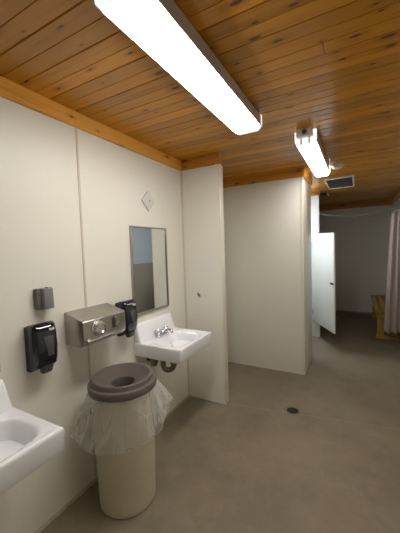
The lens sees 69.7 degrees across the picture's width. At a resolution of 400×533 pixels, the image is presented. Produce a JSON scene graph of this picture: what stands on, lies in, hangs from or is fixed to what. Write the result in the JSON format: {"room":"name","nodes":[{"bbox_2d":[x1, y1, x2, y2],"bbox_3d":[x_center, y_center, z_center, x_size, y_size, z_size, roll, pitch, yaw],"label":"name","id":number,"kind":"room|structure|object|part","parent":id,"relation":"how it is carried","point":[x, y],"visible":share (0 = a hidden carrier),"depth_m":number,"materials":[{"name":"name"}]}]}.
{"room":"public restroom","nodes":[
{"label":"public restroom","id":0,"kind":"room"},
{"bbox_2d":[0,97,187,532],"bbox_3d":[0.048,0.118,3.356,0.100,2.365,8.100,0,4,29],"label":"wall","id":1,"kind":"structure","parent":0,"point":[41,245],"depth_m":1.70,"materials":[{"name":"beige paint"}]},
{"bbox_2d":[0,379,12,414],"bbox_3d":[-1.044,0.638,1.189,0.068,0.165,0.486,0,4,29],"label":"backsplash","id":2,"kind":"structure","parent":1,"relation":"attached to","point":[5,403],"depth_m":1.37,"materials":[{"name":"white ceramic"}]},
{"bbox_2d":[0,379,63,494],"bbox_3d":[-0.881,0.768,1.110,0.429,0.425,0.495,0,4,29],"label":"sink","id":3,"kind":"object","parent":1,"relation":"attached to","point":[28,441],"visible":1,"depth_m":1.20,"materials":[{"name":"white ceramic"}]},
{"bbox_2d":[24,321,57,373],"bbox_3d":[-0.836,0.432,1.526,0.110,0.267,0.124,0,4,29],"label":"soap dispenser","id":4,"kind":"object","parent":1,"relation":"attached to","point":[41,344],"visible":1,"depth_m":1.49,"materials":[{"name":"black plastic"}]},
{"bbox_3d":[-0.868,0.429,1.543,0.038,0.238,0.124,0,4,29],"label":"plate","id":5,"kind":"part","parent":4,"relation":"part of","materials":[{"name":"black plastic"}]},
{"bbox_3d":[-0.818,0.543,1.526,0.051,0.043,0.058,0,4,29],"label":"push lever","id":6,"kind":"part","parent":4,"relation":"part of","materials":[{"name":"grey plastic"}]},
{"bbox_2d":[33,287,53,309],"bbox_3d":[-0.846,0.172,1.560,0.059,0.120,0.084,0,4,29],"label":"wall box","id":7,"kind":"object","parent":1,"relation":"attached to","point":[43,297],"visible":1,"depth_m":1.54,"materials":[{"name":"grey plastic"}]},
{"bbox_2d":[75,128,96,478],"bbox_3d":[-0.726,0.280,1.837,0.004,2.273,0.016,0,4,29],"label":"trim","id":8,"kind":"structure","parent":1,"relation":"attached to","point":[76,132],"depth_m":1.81,"materials":[{"name":"white paint"}]},
{"bbox_2d":[0,76,181,170],"bbox_3d":[-1.031,-0.862,1.265,0.020,0.092,3.539,0,4,29],"label":"trim","id":9,"kind":"structure","parent":1,"relation":"attached to","point":[10,90],"depth_m":1.75,"materials":[{"name":"brown wood"}]},
{"bbox_2d":[64,303,125,347],"bbox_3d":[-0.633,0.359,1.802,0.200,0.196,0.335,0,4,29],"label":"wall dispenser","id":10,"kind":"object","parent":1,"relation":"attached to","point":[87,326],"visible":1,"depth_m":1.70,"materials":[{"name":"silver metal"}]},
{"bbox_3d":[-0.595,0.364,1.704,0.037,0.076,0.076,0,4,29],"label":"knob","id":11,"kind":"part","parent":10,"relation":"part of","materials":[{"name":"silver metal"}]},
{"bbox_2d":[34,395,189,532],"bbox_3d":[-0.764,1.416,1.752,0.018,0.017,2.739,0,4,29],"label":"baseboard","id":12,"kind":"structure","parent":1,"relation":"attached to","point":[93,481],"depth_m":1.76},
{"bbox_2d":[115,299,136,336],"bbox_3d":[-0.527,0.379,2.087,0.110,0.269,0.124,0,4,29],"label":"soap dispenser","id":13,"kind":"object","parent":1,"relation":"attached to","point":[129,306],"visible":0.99,"depth_m":2.05,"materials":[{"name":"black plastic"}]},
{"bbox_3d":[-0.509,0.492,2.088,0.051,0.043,0.058,0,4,29],"label":"push lever","id":14,"kind":"part","parent":13,"relation":"part of","materials":[{"name":"grey plastic"}]},
{"bbox_2d":[142,191,154,210],"bbox_3d":[-0.424,-0.539,2.371,0.020,0.166,0.166,0,4,29],"label":"cover plate","id":15,"kind":"object","parent":1,"relation":"attached to","point":[147,200],"visible":1,"depth_m":2.36,"materials":[{"name":"grey plastic"}]},
{"bbox_2d":[129,225,168,315],"bbox_3d":[-0.409,0.022,2.399,0.018,0.700,0.464,0,4,29],"label":"wall mirror","id":16,"kind":"object","parent":1,"relation":"attached to","point":[148,245],"visible":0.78,"depth_m":2.37,"materials":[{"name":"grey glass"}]},
{"bbox_2d":[134,312,174,342],"bbox_3d":[-0.368,0.513,2.420,0.068,0.165,0.486,0,4,29],"label":"backsplash","id":17,"kind":"structure","parent":1,"relation":"attached to","point":[145,330],"depth_m":2.34,"materials":[{"name":"white ceramic"}]},
{"bbox_2d":[134,312,211,372],"bbox_3d":[-0.205,0.643,2.342,0.429,0.425,0.495,0,4,29],"label":"sink","id":18,"kind":"object","parent":1,"relation":"attached to","point":[157,338],"visible":1,"depth_m":2.30,"materials":[{"name":"white ceramic"}]},
{"bbox_2d":[155,325,173,337],"bbox_3d":[-0.279,0.539,2.374,0.139,0.076,0.162,0,4,29],"label":"faucet","id":19,"kind":"object","parent":18,"relation":"on","point":[161,331],"depth_m":2.38,"materials":[{"name":"silver metal"}]},
{"bbox_2d":[134,328,211,363],"bbox_3d":[-0.204,0.647,2.341,0.426,0.150,0.495,0,4,29],"label":"basin","id":20,"kind":"object","parent":18,"relation":"in","point":[177,347],"depth_m":2.22,"materials":[{"name":"white ceramic"}]},
{"bbox_2d":[180,171,189,395],"bbox_3d":[-0.149,0.199,2.878,0.014,2.273,0.014,0,4,29],"label":"trim","id":21,"kind":"structure","parent":1,"relation":"attached to","point":[180,171],"depth_m":2.87,"materials":[{"name":"beige paint"}]},
{"bbox_2d":[0,0,399,206],"bbox_3d":[0.999,-1.093,2.751,2.350,0.060,8.423,0,4,29],"label":"ceiling","id":22,"kind":"structure","parent":0,"point":[332,67],"depth_m":1.45,"materials":[{"name":"brown wood"}]},
{"bbox_2d":[94,0,261,134],"bbox_3d":[0.035,-0.905,1.406,0.190,0.093,1.215,0,4,29],"label":"ceiling light","id":23,"kind":"object","parent":22,"relation":"attached to","point":[160,28],"visible":1,"depth_m":1.15,"materials":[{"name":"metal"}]},
{"bbox_2d":[295,126,329,176],"bbox_3d":[1.056,-1.006,2.637,0.155,0.104,1.237,0,4,29],"label":"ceiling light","id":24,"kind":"object","parent":22,"relation":"attached to","point":[307,140],"visible":0.99,"depth_m":2.33,"materials":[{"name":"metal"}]},
{"bbox_2d":[297,141,328,176],"bbox_3d":[1.072,-0.972,2.667,0.143,0.030,1.115,0,4,29],"label":"diffuser","id":25,"kind":"object","parent":24,"relation":"attached to","point":[313,155],"depth_m":2.53,"materials":[{"name":"white plastic"}]},
{"bbox_2d":[320,193,328,196],"bbox_3d":[2.109,-1.213,4.866,0.120,0.022,0.300,0,4,29],"label":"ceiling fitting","id":26,"kind":"object","parent":22,"relation":"attached to","point":[321,194],"visible":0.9,"depth_m":4.82,"materials":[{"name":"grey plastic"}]},
{"bbox_2d":[329,163,343,168],"bbox_3d":[1.469,-1.077,3.100,0.147,0.043,0.145,0,4,29],"label":"smoke detector","id":27,"kind":"object","parent":22,"relation":"attached to","point":[337,165],"visible":0.99,"depth_m":3.07,"materials":[{"name":"white plastic"}]},
{"bbox_2d":[324,175,354,189],"bbox_3d":[1.953,-1.160,4.001,0.350,0.015,0.730,0,4,29],"label":"ceiling vent","id":28,"kind":"object","parent":22,"relation":"in","point":[347,181],"visible":1,"depth_m":3.96,"materials":[{"name":"grey metal"}]},
{"bbox_2d":[182,164,223,403],"bbox_3d":[0.042,0.150,2.826,0.399,2.365,0.085,0,4,29],"label":"wall","id":29,"kind":"structure","parent":0,"point":[200,185],"depth_m":2.78,"materials":[{"name":"beige paint"}]},
{"bbox_2d":[181,154,214,170],"bbox_3d":[-0.022,-0.981,2.713,0.356,0.092,0.020,0,4,29],"label":"trim","id":30,"kind":"structure","parent":29,"relation":"attached to","point":[208,160],"depth_m":2.70,"materials":[{"name":"brown wood"}]},
{"bbox_2d":[190,396,224,404],"bbox_3d":[0.070,1.328,2.849,0.397,0.010,0.006,0,4,29],"label":"baseboard","id":31,"kind":"structure","parent":29,"relation":"attached to","point":[190,396],"depth_m":2.84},
{"bbox_2d":[214,153,220,163],"bbox_3d":[0.161,-0.983,2.617,0.057,0.088,0.042,0,4,29],"label":"trim","id":32,"kind":"structure","parent":29,"relation":"attached to","point":[217,156],"depth_m":2.60,"materials":[{"name":"brown wood"}]},
{"bbox_2d":[218,164,228,404],"bbox_3d":[0.224,0.196,2.730,0.012,2.273,0.091,0,4,29],"label":"trim","id":33,"kind":"structure","parent":29,"relation":"attached to","point":[220,168],"depth_m":2.71,"materials":[{"name":"beige paint"}]},
{"bbox_2d":[39,312,399,532],"bbox_3d":[1.075,1.347,2.887,2.350,0.100,8.300,0,4,29],"label":"floor","id":34,"kind":"structure","parent":0,"point":[246,464],"depth_m":2.07,"materials":[{"name":"concrete"}]},
{"bbox_2d":[87,363,156,518],"bbox_3d":[-0.454,1.030,1.752,0.402,0.768,0.402,0,4,29],"label":"trash can","id":35,"kind":"object","parent":34,"relation":"on","point":[122,394],"visible":1,"depth_m":1.61,"materials":[{"name":"beige plastic"}]},
{"bbox_3d":[-0.465,0.701,1.733,0.402,0.108,0.402,0,4,29],"label":"lid","id":36,"kind":"part","parent":35,"relation":"part of","materials":[{"name":"brown plastic"}]},
{"bbox_2d":[72,379,172,456],"bbox_3d":[-0.464,0.843,1.739,0.515,0.280,0.520,0,4,29],"label":"liner","id":37,"kind":"object","parent":35,"relation":"on","point":[157,379],"visible":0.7,"depth_m":1.66,"materials":[{"name":"white"}]},
{"bbox_2d":[285,407,299,414],"bbox_3d":[0.848,1.318,2.630,0.132,0.003,0.132,0,4,29],"label":"floor drain","id":38,"kind":"object","parent":34,"relation":"on","point":[291,410],"visible":1,"depth_m":2.63,"materials":[{"name":"metal"}]},
{"bbox_2d":[371,295,399,340],"bbox_3d":[3.312,0.867,5.155,0.360,0.445,1.680,0,4,29],"label":"slatted bench","id":39,"kind":"object","parent":34,"relation":"on","point":[378,301],"visible":0.61,"depth_m":4.55,"materials":[{"name":"brown wood"}]},
{"bbox_3d":[2.878,0.908,4.573,0.100,0.360,0.080,0,4,29],"label":"leg","id":40,"kind":"part","parent":39,"relation":"part of","materials":[{"name":"brown wood"}]},
{"bbox_2d":[223,177,311,375],"bbox_3d":[0.896,0.066,3.772,0.986,2.365,0.630,0,4,29],"label":"wall","id":41,"kind":"structure","parent":0,"point":[262,232],"depth_m":3.49,"materials":[{"name":"beige paint"}]},
{"bbox_2d":[223,168,302,187],"bbox_3d":[0.715,-1.047,3.421,0.966,0.092,0.020,0,4,29],"label":"trim","id":42,"kind":"structure","parent":41,"relation":"attached to","point":[293,173],"depth_m":3.39,"materials":[{"name":"brown wood"}]},
{"bbox_2d":[300,177,305,374],"bbox_3d":[1.176,0.131,3.286,0.033,2.273,0.033,0,4,29],"label":"trim","id":43,"kind":"structure","parent":41,"relation":"attached to","point":[301,178],"depth_m":3.27,"materials":[{"name":"white paint"}]},
{"bbox_2d":[302,168,311,185],"bbox_3d":[1.296,-1.068,3.457,0.020,0.092,0.644,0,4,29],"label":"trim","id":44,"kind":"structure","parent":41,"relation":"attached to","point":[305,174],"depth_m":3.38,"materials":[{"name":"brown wood"}]},
{"bbox_2d":[311,195,319,336],"bbox_3d":[1.516,0.009,4.908,0.980,2.303,0.040,0,4,29],"label":"wall","id":45,"kind":"structure","parent":0,"point":[314,199],"depth_m":4.66,"materials":[{"name":"white paint"}]},
{"bbox_2d":[311,191,319,195],"bbox_3d":[1.482,-1.171,4.836,0.990,0.062,0.060,0,4,29],"label":"trim","id":46,"kind":"structure","parent":45,"relation":"attached to","point":[316,193],"depth_m":4.60,"materials":[{"name":"brown wood"}]},
{"bbox_2d":[312,233,335,333],"bbox_3d":[1.856,0.210,4.353,0.038,1.435,0.720,-2,3,-1],"label":"door","id":47,"kind":"structure","parent":45,"relation":"in","point":[323,244],"depth_m":4.28,"materials":[{"name":"white paint"}]},
{"bbox_2d":[319,208,399,216],"bbox_3d":[2.431,-0.824,4.342,1.170,0.112,0.048,0,4,29],"label":"curtain rod","id":48,"kind":"object","parent":45,"relation":"attached to","point":[396,208],"visible":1,"depth_m":4.35,"materials":[{"name":"grey metal"}]},
{"bbox_2d":[384,207,399,334],"bbox_3d":[2.846,0.068,4.187,0.271,1.856,0.096,0,4,29],"label":"curtain","id":49,"kind":"object","parent":48,"relation":"hanging from","point":[392,304],"visible":1,"depth_m":4.20,"materials":[{"name":"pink fabric"}]},
{"bbox_2d":[319,205,392,312],"bbox_3d":[3.003,-0.159,6.400,2.350,2.365,0.100,0,4,29],"label":"wall","id":50,"kind":"structure","parent":0,"point":[361,242],"depth_m":6.13,"materials":[{"name":"white paint"}]},
{"bbox_2d":[335,310,372,314],"bbox_3d":[3.444,0.999,6.184,1.170,0.050,0.010,0,4,29],"label":"baseboard","id":51,"kind":"structure","parent":50,"relation":"attached to","point":[337,311],"depth_m":6.23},
{"bbox_2d":[319,200,391,210],"bbox_3d":[2.937,-1.289,6.281,2.150,0.092,0.020,0,4,29],"label":"trim","id":52,"kind":"structure","parent":50,"relation":"attached to","point":[388,202],"depth_m":6.07,"materials":[{"name":"brown wood"}]},
{"bbox_2d":[393,198,399,211],"bbox_3d":[2.021,0.117,2.273,0.100,2.365,8.100,0,4,29],"label":"wall","id":53,"kind":"structure","parent":0,"point":[396,204],"depth_m":5.16,"materials":[{"name":"white paint"}]},
{"bbox_2d":[392,191,399,204],"bbox_3d":[1.926,-1.016,2.226,0.020,0.092,8.080,0,4,29],"label":"trim","id":54,"kind":"structure","parent":53,"relation":"attached to","point":[397,196],"depth_m":5.12,"materials":[{"name":"brown wood"}]}
]}

